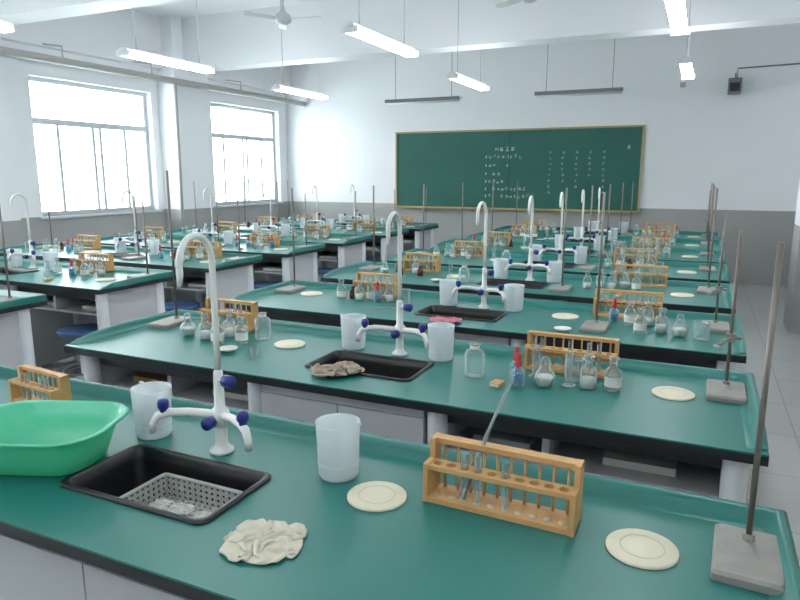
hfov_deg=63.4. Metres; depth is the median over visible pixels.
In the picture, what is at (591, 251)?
sink
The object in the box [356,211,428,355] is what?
faucet
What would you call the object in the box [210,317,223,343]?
bottle
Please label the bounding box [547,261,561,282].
beaker
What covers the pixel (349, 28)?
lamp
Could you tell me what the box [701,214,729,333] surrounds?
stand
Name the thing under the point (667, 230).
test tube rack
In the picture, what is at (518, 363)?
dropper bottle
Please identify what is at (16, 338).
laboratory bench
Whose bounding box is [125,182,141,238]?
stand
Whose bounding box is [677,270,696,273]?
plate
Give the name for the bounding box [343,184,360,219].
faucet
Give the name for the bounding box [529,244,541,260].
beaker
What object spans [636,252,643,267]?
bottle
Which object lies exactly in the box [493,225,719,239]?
laboratory bench
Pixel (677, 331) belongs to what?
lamp
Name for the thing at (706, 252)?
stand
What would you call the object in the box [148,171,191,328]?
stand
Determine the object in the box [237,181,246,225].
stand
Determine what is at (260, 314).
bottle
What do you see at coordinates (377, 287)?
dropper bottle
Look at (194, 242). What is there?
sink
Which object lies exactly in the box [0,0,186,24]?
ceiling beam
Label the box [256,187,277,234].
faucet
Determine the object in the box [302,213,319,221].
test tube rack
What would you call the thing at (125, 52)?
lamp
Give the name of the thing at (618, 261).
bottle
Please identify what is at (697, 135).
wall
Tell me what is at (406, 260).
test tube rack
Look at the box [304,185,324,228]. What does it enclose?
faucet
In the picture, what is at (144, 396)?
beaker
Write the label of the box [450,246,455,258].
bottle
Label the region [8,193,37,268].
faucet
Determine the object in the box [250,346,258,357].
tweezers
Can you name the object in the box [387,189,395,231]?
stand
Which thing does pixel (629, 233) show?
stand
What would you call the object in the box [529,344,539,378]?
cylinder
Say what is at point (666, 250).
bottle
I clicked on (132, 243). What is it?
faucet
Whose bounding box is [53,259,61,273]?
bottle
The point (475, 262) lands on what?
laboratory bench
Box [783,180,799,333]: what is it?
column
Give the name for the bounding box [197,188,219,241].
faucet
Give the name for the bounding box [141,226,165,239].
test tube rack
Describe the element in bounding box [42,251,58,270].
beaker
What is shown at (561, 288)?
stand
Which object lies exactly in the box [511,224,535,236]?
test tube rack
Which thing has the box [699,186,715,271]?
stand
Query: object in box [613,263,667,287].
test tube rack
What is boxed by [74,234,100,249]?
test tube rack
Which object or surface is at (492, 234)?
stand
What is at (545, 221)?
test tube rack
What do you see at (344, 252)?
laboratory bench
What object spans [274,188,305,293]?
stand
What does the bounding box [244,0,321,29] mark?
ceiling fan
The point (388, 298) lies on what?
bottle
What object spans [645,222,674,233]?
test tube rack
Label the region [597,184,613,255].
stand
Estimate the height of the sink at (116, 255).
0.229 m
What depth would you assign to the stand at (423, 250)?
5.95 m
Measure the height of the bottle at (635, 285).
0.118 m
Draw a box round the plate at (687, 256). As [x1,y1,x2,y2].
[682,255,697,257]
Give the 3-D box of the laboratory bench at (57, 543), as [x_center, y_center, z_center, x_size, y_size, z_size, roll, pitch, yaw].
[-0.542,0.789,1.676,2.660,0.816,0.680,5,12,24]
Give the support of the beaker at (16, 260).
on the laboratory bench at (71, 299)
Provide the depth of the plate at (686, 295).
3.92 m
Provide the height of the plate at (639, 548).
0.007 m
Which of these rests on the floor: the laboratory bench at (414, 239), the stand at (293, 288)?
the laboratory bench at (414, 239)
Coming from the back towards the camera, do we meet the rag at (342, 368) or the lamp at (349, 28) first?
the lamp at (349, 28)
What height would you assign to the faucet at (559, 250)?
0.584 m
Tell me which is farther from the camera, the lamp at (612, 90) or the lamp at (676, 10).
the lamp at (612, 90)
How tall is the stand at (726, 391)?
0.540 m
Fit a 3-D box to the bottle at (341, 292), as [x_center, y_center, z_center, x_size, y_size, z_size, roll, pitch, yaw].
[-0.346,-0.067,3.831,0.057,0.118,0.057,2,11,11]
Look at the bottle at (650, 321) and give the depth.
3.14 m
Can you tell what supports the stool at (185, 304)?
on the floor
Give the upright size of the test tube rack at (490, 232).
0.135 m
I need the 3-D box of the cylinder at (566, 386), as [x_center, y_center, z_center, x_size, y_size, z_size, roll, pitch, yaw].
[0.584,0.238,2.240,0.050,0.122,0.050,5,12,25]
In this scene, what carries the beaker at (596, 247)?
on the laboratory bench at (676, 254)
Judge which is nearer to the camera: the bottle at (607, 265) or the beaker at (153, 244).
the bottle at (607, 265)
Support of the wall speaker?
attached to the wall at (697, 135)
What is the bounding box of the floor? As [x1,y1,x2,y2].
[38,283,799,564]
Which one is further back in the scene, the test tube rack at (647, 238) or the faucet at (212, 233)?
the faucet at (212, 233)
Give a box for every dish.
[220,345,237,351]
[554,326,570,330]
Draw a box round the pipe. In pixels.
[0,43,306,228]
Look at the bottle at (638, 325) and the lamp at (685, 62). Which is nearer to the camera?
the bottle at (638, 325)
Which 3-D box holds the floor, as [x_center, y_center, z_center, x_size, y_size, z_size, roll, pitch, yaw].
[-0.802,0.579,5.316,8.850,0.150,12.200,5,12,24]
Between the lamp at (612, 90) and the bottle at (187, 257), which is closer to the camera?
the bottle at (187, 257)
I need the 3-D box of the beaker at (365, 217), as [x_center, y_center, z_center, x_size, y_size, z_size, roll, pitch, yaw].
[-0.498,-1.204,9.654,0.109,0.144,0.109,-4,12,-22]
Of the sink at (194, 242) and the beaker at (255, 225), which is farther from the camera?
the beaker at (255, 225)
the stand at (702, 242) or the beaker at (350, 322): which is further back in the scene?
the stand at (702, 242)
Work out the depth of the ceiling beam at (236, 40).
7.42 m
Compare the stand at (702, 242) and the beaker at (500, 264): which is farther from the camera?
the stand at (702, 242)
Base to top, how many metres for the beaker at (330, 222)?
0.144 m
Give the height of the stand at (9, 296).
0.640 m
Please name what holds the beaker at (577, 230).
on the laboratory bench at (680, 243)
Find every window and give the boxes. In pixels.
[28,76,162,219]
[211,103,283,207]
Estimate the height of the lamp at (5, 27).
1.095 m
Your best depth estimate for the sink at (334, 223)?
9.71 m
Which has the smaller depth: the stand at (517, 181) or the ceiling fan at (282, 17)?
the ceiling fan at (282, 17)
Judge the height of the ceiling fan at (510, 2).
0.590 m
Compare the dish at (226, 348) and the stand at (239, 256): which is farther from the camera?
the stand at (239, 256)
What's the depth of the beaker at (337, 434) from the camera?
1.53 m
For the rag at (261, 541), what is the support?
on the laboratory bench at (57, 543)
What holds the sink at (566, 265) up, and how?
in the laboratory bench at (475, 262)
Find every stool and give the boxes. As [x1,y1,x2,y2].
[56,324,97,379]
[165,300,199,310]
[254,281,278,288]
[318,268,333,281]
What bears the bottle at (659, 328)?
on the laboratory bench at (511, 329)
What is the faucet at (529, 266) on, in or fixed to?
on the laboratory bench at (703, 303)
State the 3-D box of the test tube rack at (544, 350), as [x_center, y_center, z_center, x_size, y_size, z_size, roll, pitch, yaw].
[0.633,0.201,2.400,0.330,0.135,0.079,5,12,24]
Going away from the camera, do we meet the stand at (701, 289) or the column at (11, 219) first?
the stand at (701, 289)
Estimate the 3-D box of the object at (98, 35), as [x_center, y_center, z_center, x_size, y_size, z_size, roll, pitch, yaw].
[-4.491,-3.024,6.360,0.120,0.670,11.800,5,12,24]
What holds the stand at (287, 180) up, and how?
on the laboratory bench at (414, 239)
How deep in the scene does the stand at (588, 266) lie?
5.02 m
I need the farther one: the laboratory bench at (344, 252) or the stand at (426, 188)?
the stand at (426, 188)
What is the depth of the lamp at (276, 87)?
8.17 m
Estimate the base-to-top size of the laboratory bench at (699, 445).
0.816 m
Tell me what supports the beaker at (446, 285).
on the laboratory bench at (511, 329)
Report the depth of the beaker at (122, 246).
6.07 m
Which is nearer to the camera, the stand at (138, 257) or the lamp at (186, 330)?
the lamp at (186, 330)
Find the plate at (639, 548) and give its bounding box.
[605,528,679,569]
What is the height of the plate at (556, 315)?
0.007 m
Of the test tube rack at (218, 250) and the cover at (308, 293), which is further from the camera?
the test tube rack at (218, 250)
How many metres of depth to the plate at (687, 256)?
5.77 m
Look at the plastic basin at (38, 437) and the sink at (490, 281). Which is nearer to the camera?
the plastic basin at (38, 437)
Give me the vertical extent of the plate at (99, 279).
0.007 m
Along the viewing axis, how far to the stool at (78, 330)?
4.41 m
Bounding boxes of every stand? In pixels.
[0,207,20,300]
[36,183,52,248]
[121,184,147,260]
[124,201,155,278]
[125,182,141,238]
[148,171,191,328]
[186,181,196,231]
[213,183,225,246]
[224,184,244,260]
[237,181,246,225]
[267,182,284,238]
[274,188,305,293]
[280,180,288,221]
[294,193,311,248]
[346,191,359,238]
[359,185,382,270]
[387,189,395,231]
[412,184,430,255]
[418,188,428,225]
[452,183,467,244]
[488,182,497,235]
[509,181,518,229]
[548,188,572,292]
[577,185,596,270]
[579,192,610,333]
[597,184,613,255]
[612,183,625,244]
[623,182,634,235]
[696,188,717,294]
[699,184,714,256]
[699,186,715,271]
[700,183,712,244]
[701,190,711,236]
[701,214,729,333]
[706,231,747,404]
[710,243,784,594]
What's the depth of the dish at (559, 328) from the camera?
3.05 m
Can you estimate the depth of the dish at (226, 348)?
2.70 m
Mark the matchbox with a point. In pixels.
(496, 383)
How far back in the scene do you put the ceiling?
8.22 m
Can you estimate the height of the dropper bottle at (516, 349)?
0.120 m
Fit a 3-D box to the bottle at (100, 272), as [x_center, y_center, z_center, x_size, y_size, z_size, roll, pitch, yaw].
[-2.175,-0.236,4.709,0.056,0.118,0.056,10,15,42]
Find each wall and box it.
[1,40,289,244]
[286,23,799,285]
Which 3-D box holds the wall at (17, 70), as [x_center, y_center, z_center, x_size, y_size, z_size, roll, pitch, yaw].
[-4.682,-1.603,6.724,0.300,3.600,11.800,5,12,24]
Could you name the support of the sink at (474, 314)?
in the laboratory bench at (511, 329)
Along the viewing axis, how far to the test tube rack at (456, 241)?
5.86 m
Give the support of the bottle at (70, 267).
on the laboratory bench at (71, 299)
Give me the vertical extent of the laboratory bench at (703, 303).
0.816 m
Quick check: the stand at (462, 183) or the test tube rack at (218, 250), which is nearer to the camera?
the test tube rack at (218, 250)
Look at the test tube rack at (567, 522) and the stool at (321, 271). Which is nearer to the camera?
the test tube rack at (567, 522)
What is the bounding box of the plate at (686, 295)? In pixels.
[670,293,694,297]
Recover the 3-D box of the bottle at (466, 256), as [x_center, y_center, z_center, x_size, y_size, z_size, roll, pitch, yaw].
[0.595,-0.414,5.629,0.056,0.118,0.056,2,11,9]
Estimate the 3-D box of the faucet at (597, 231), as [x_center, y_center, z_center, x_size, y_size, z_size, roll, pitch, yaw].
[2.200,-0.953,7.192,0.309,0.584,0.160,4,12,20]
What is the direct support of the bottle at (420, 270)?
on the laboratory bench at (703, 303)
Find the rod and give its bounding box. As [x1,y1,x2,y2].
[456,381,510,499]
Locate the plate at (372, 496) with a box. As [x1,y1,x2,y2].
[347,481,406,511]
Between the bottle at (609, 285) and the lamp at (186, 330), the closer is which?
the lamp at (186, 330)
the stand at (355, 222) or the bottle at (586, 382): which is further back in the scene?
the stand at (355, 222)
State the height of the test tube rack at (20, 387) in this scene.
0.111 m
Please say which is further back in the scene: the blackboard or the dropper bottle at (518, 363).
the blackboard
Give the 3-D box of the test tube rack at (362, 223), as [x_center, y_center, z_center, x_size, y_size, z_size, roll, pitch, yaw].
[-0.482,-0.998,8.615,0.330,0.135,0.079,5,12,24]
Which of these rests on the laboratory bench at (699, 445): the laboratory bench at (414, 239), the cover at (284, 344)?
the cover at (284, 344)
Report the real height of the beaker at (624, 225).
0.144 m
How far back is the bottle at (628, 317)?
3.15 m
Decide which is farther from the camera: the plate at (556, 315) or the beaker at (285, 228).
the beaker at (285, 228)
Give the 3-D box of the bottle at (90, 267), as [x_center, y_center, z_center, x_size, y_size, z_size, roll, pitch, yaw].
[-2.305,-0.253,4.796,0.057,0.118,0.057,-10,15,-42]
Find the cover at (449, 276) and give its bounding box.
[447,275,465,277]
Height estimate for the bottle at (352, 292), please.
0.076 m
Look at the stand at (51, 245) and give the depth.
6.52 m
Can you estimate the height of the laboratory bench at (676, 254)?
0.816 m
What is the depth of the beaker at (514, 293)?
3.46 m
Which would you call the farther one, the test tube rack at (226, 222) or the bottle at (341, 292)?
the test tube rack at (226, 222)
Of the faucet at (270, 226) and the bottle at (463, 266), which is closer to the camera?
the bottle at (463, 266)
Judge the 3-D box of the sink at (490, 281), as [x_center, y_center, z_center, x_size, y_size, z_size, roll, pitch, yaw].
[0.761,-0.004,4.377,0.450,0.229,0.260,5,12,24]
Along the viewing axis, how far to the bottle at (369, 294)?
3.77 m
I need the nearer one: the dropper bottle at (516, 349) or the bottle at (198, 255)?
the dropper bottle at (516, 349)
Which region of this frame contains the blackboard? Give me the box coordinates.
[395,125,644,212]
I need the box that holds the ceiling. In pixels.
[131,0,320,18]
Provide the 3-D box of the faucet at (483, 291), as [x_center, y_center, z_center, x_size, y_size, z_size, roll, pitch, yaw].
[0.438,-0.235,3.471,0.309,0.584,0.160,6,12,28]
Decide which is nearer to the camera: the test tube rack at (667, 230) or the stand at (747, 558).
the stand at (747, 558)
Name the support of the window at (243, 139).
in the wall at (17, 70)
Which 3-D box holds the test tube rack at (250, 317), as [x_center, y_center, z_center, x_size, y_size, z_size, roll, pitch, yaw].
[-0.811,0.070,3.078,0.280,0.135,0.079,5,12,24]
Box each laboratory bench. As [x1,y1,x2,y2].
[0,242,262,311]
[0,257,175,372]
[0,289,46,367]
[0,365,799,599]
[64,309,768,502]
[89,234,324,282]
[165,227,371,282]
[221,222,408,261]
[225,280,746,370]
[264,218,437,249]
[321,261,735,313]
[385,248,729,283]
[431,239,724,263]
[466,231,721,249]
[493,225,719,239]
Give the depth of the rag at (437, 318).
3.23 m
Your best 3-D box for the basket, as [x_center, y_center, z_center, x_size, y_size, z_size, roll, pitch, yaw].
[-0.526,0.499,1.545,0.260,0.064,0.180,5,12,24]
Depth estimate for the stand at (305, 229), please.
6.48 m
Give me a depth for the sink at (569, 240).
7.24 m
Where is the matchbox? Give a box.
[489,379,504,387]
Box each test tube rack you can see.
[8,364,71,401]
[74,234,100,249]
[75,252,114,272]
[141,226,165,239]
[187,240,221,257]
[200,297,258,332]
[216,221,236,232]
[249,231,279,245]
[257,216,276,225]
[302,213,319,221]
[302,224,329,236]
[351,219,375,230]
[353,272,397,298]
[391,215,412,224]
[403,252,440,272]
[423,432,584,537]
[453,240,483,256]
[483,231,510,245]
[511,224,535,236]
[524,330,619,378]
[525,219,546,229]
[593,288,663,321]
[613,247,657,264]
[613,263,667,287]
[632,237,669,252]
[642,229,674,241]
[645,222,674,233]
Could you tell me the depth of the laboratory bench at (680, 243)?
7.10 m
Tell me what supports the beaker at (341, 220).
on the laboratory bench at (414, 239)
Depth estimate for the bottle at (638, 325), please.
2.98 m
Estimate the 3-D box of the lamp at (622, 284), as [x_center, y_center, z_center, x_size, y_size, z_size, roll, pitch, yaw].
[1.460,-0.130,4.200,0.072,0.103,0.072,4,12,19]
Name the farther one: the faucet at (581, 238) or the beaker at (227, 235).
the beaker at (227, 235)
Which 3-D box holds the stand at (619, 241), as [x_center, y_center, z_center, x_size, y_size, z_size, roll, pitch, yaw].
[2.338,-0.916,6.857,0.120,0.640,0.190,5,12,24]
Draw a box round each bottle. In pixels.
[53,238,59,250]
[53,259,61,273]
[68,259,75,274]
[69,257,77,272]
[73,242,79,252]
[80,260,88,276]
[84,258,92,273]
[96,259,105,275]
[183,246,189,259]
[196,251,202,257]
[199,313,211,339]
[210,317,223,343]
[223,311,235,337]
[235,316,247,343]
[254,312,270,339]
[337,279,345,298]
[349,286,355,298]
[355,280,363,300]
[366,280,375,300]
[374,281,381,301]
[380,262,388,273]
[384,282,393,302]
[417,265,422,275]
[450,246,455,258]
[459,265,469,282]
[464,343,484,377]
[465,246,471,258]
[494,235,499,245]
[509,347,522,380]
[511,352,524,386]
[579,354,596,389]
[583,270,591,288]
[596,269,604,286]
[604,255,611,267]
[604,356,621,391]
[607,271,616,288]
[609,298,618,321]
[617,254,623,266]
[624,301,635,325]
[627,259,632,268]
[631,272,640,290]
[633,308,646,333]
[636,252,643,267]
[641,301,653,325]
[655,307,667,333]
[663,241,669,253]
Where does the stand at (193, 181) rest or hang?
on the laboratory bench at (344, 252)
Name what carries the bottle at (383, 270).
on the laboratory bench at (703, 303)
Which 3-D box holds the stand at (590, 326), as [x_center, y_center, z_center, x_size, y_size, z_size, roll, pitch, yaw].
[0.930,-0.178,3.029,0.120,0.640,0.190,5,12,24]
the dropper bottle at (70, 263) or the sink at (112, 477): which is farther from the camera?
the dropper bottle at (70, 263)
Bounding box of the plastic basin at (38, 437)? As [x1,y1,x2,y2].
[0,400,128,475]
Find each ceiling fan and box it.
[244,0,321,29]
[494,0,536,7]
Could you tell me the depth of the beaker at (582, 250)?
5.32 m
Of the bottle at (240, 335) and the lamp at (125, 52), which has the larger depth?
the lamp at (125, 52)
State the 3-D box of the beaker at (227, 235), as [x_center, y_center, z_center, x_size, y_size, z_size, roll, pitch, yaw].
[-1.815,-0.665,6.861,0.108,0.144,0.108,-5,12,-25]
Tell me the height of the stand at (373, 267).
0.640 m
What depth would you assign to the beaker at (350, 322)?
2.69 m
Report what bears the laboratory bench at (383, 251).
on the floor
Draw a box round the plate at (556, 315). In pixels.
[552,313,578,318]
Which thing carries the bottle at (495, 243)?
on the laboratory bench at (676, 254)
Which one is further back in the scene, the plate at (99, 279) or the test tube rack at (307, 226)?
the test tube rack at (307, 226)
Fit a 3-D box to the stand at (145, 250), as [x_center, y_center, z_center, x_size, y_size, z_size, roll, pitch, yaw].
[-1.848,-0.426,4.578,0.120,0.540,0.218,5,12,23]
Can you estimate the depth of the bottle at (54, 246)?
6.26 m
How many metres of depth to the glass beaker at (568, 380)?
2.29 m
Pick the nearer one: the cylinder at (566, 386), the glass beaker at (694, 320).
the cylinder at (566, 386)
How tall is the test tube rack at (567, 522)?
0.135 m
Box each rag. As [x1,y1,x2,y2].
[219,518,307,564]
[310,361,364,376]
[429,316,461,322]
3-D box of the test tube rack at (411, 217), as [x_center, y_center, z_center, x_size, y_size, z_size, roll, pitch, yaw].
[0.018,-1.173,9.518,0.330,0.135,0.079,5,12,24]
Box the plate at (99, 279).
[95,278,115,281]
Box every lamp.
[0,20,16,33]
[116,1,215,73]
[180,313,195,335]
[271,0,327,99]
[341,0,418,57]
[385,57,461,104]
[446,0,489,90]
[534,44,623,96]
[534,357,555,387]
[619,272,630,287]
[665,0,689,35]
[671,314,688,336]
[678,1,694,79]
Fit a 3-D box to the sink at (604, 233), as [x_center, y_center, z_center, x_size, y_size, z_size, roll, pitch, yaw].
[2.517,-0.722,8.101,0.450,0.229,0.260,5,12,24]
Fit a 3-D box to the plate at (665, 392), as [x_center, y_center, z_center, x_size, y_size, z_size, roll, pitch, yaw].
[0.913,0.311,2.166,0.136,0.007,0.136,0,11,1]
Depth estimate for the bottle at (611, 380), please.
2.19 m
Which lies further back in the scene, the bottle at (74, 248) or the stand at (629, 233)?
the stand at (629, 233)
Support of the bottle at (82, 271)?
on the laboratory bench at (71, 299)
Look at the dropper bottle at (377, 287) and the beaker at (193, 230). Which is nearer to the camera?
the dropper bottle at (377, 287)
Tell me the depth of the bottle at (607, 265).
5.11 m
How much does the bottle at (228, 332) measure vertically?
0.118 m
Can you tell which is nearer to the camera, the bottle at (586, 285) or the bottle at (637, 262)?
the bottle at (586, 285)
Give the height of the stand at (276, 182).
0.640 m
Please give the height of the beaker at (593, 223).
0.144 m
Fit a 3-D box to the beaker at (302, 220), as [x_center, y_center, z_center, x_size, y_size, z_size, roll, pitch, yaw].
[-1.318,-1.057,8.896,0.109,0.144,0.109,4,11,18]
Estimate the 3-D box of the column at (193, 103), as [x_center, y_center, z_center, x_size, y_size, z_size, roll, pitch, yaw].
[-3.083,-2.117,9.390,0.320,3.600,0.670,5,12,24]
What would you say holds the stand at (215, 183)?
on the laboratory bench at (277, 265)
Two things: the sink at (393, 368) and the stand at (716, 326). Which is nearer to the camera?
the sink at (393, 368)
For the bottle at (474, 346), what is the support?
on the laboratory bench at (699, 445)
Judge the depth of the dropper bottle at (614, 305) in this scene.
3.22 m
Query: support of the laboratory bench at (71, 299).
on the floor
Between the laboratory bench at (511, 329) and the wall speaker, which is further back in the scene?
the wall speaker
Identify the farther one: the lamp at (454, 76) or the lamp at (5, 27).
the lamp at (454, 76)
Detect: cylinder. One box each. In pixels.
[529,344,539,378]
[561,352,574,387]
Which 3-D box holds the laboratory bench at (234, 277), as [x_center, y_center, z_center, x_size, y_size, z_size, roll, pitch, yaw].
[-2.551,-0.044,5.992,2.660,0.816,0.680,5,12,24]
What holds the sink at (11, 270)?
in the laboratory bench at (71, 299)
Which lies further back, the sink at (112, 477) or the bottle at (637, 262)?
the bottle at (637, 262)
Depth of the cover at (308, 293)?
3.97 m
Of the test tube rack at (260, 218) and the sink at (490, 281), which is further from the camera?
the test tube rack at (260, 218)
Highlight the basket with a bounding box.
[120,472,242,517]
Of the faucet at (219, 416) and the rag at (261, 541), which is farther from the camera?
the faucet at (219, 416)
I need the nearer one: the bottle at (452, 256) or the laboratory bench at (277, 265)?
the bottle at (452, 256)
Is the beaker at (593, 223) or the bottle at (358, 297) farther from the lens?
the beaker at (593, 223)
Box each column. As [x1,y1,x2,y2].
[0,35,23,248]
[156,15,214,230]
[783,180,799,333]
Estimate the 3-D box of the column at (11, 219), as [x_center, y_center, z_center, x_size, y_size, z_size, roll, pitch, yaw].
[-4.386,-1.584,6.628,0.320,3.600,0.670,5,12,24]
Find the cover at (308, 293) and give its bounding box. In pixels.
[301,291,322,295]
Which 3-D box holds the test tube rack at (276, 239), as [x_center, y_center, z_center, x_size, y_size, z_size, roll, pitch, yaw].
[-1.417,-0.644,6.778,0.330,0.135,0.079,5,12,26]
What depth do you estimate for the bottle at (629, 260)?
5.07 m
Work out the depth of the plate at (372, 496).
1.46 m
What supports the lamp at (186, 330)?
on the laboratory bench at (699, 445)
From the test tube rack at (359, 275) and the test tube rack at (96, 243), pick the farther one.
the test tube rack at (96, 243)
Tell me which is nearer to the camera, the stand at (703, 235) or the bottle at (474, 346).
the bottle at (474, 346)
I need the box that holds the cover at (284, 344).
[274,339,305,348]
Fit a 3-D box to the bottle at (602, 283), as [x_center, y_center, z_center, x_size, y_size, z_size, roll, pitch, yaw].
[1.314,-0.146,4.242,0.056,0.118,0.056,-10,14,-41]
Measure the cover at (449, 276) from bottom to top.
0.007 m
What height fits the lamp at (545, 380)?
0.103 m
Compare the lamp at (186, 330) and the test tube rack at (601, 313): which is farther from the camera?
the test tube rack at (601, 313)
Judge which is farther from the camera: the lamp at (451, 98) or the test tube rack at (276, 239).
the lamp at (451, 98)
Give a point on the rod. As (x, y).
(502, 396)
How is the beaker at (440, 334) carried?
on the laboratory bench at (699, 445)
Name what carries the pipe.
attached to the wall at (17, 70)
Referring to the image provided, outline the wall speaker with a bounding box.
[727,63,799,94]
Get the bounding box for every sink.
[0,266,38,274]
[59,444,270,525]
[88,252,143,258]
[173,242,215,246]
[240,234,275,237]
[304,350,433,381]
[334,223,361,224]
[414,305,507,321]
[476,278,549,288]
[520,261,576,267]
[545,248,596,253]
[566,239,610,242]
[584,232,621,234]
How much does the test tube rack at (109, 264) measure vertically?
0.135 m
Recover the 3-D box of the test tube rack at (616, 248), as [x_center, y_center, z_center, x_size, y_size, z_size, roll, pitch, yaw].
[1.914,-0.352,5.264,0.330,0.135,0.079,5,12,25]
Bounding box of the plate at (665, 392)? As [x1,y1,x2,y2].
[651,386,694,400]
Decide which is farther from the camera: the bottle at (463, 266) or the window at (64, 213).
the window at (64, 213)
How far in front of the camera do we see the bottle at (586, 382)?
2.21 m
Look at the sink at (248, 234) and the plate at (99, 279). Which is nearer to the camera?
the plate at (99, 279)
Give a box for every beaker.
[6,248,22,266]
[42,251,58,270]
[113,237,125,252]
[130,381,172,440]
[147,239,159,254]
[192,229,202,240]
[223,231,233,243]
[252,223,260,234]
[281,224,289,235]
[300,218,307,227]
[315,413,361,482]
[326,219,333,229]
[338,214,344,222]
[340,313,365,350]
[363,214,369,223]
[427,322,454,361]
[439,279,457,305]
[494,257,508,278]
[504,283,524,311]
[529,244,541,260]
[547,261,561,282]
[555,234,565,247]
[564,355,584,381]
[573,226,580,237]
[574,246,587,263]
[588,221,596,231]
[593,236,605,250]
[608,228,618,240]
[619,222,627,232]
[693,320,711,340]
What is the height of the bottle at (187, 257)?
0.118 m
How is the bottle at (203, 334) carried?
on the laboratory bench at (699, 445)
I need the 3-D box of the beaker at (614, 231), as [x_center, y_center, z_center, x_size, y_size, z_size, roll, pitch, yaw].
[2.371,-0.734,7.219,0.109,0.144,0.109,-5,12,-22]
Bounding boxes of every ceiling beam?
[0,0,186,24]
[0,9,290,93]
[181,0,799,72]
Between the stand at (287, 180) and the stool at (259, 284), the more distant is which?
the stand at (287, 180)
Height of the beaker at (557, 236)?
0.144 m
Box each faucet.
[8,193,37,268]
[116,190,141,253]
[149,232,251,455]
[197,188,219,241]
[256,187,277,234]
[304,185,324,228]
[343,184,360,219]
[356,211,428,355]
[451,201,505,308]
[505,196,550,280]
[540,192,577,260]
[565,189,596,245]
[583,188,610,235]

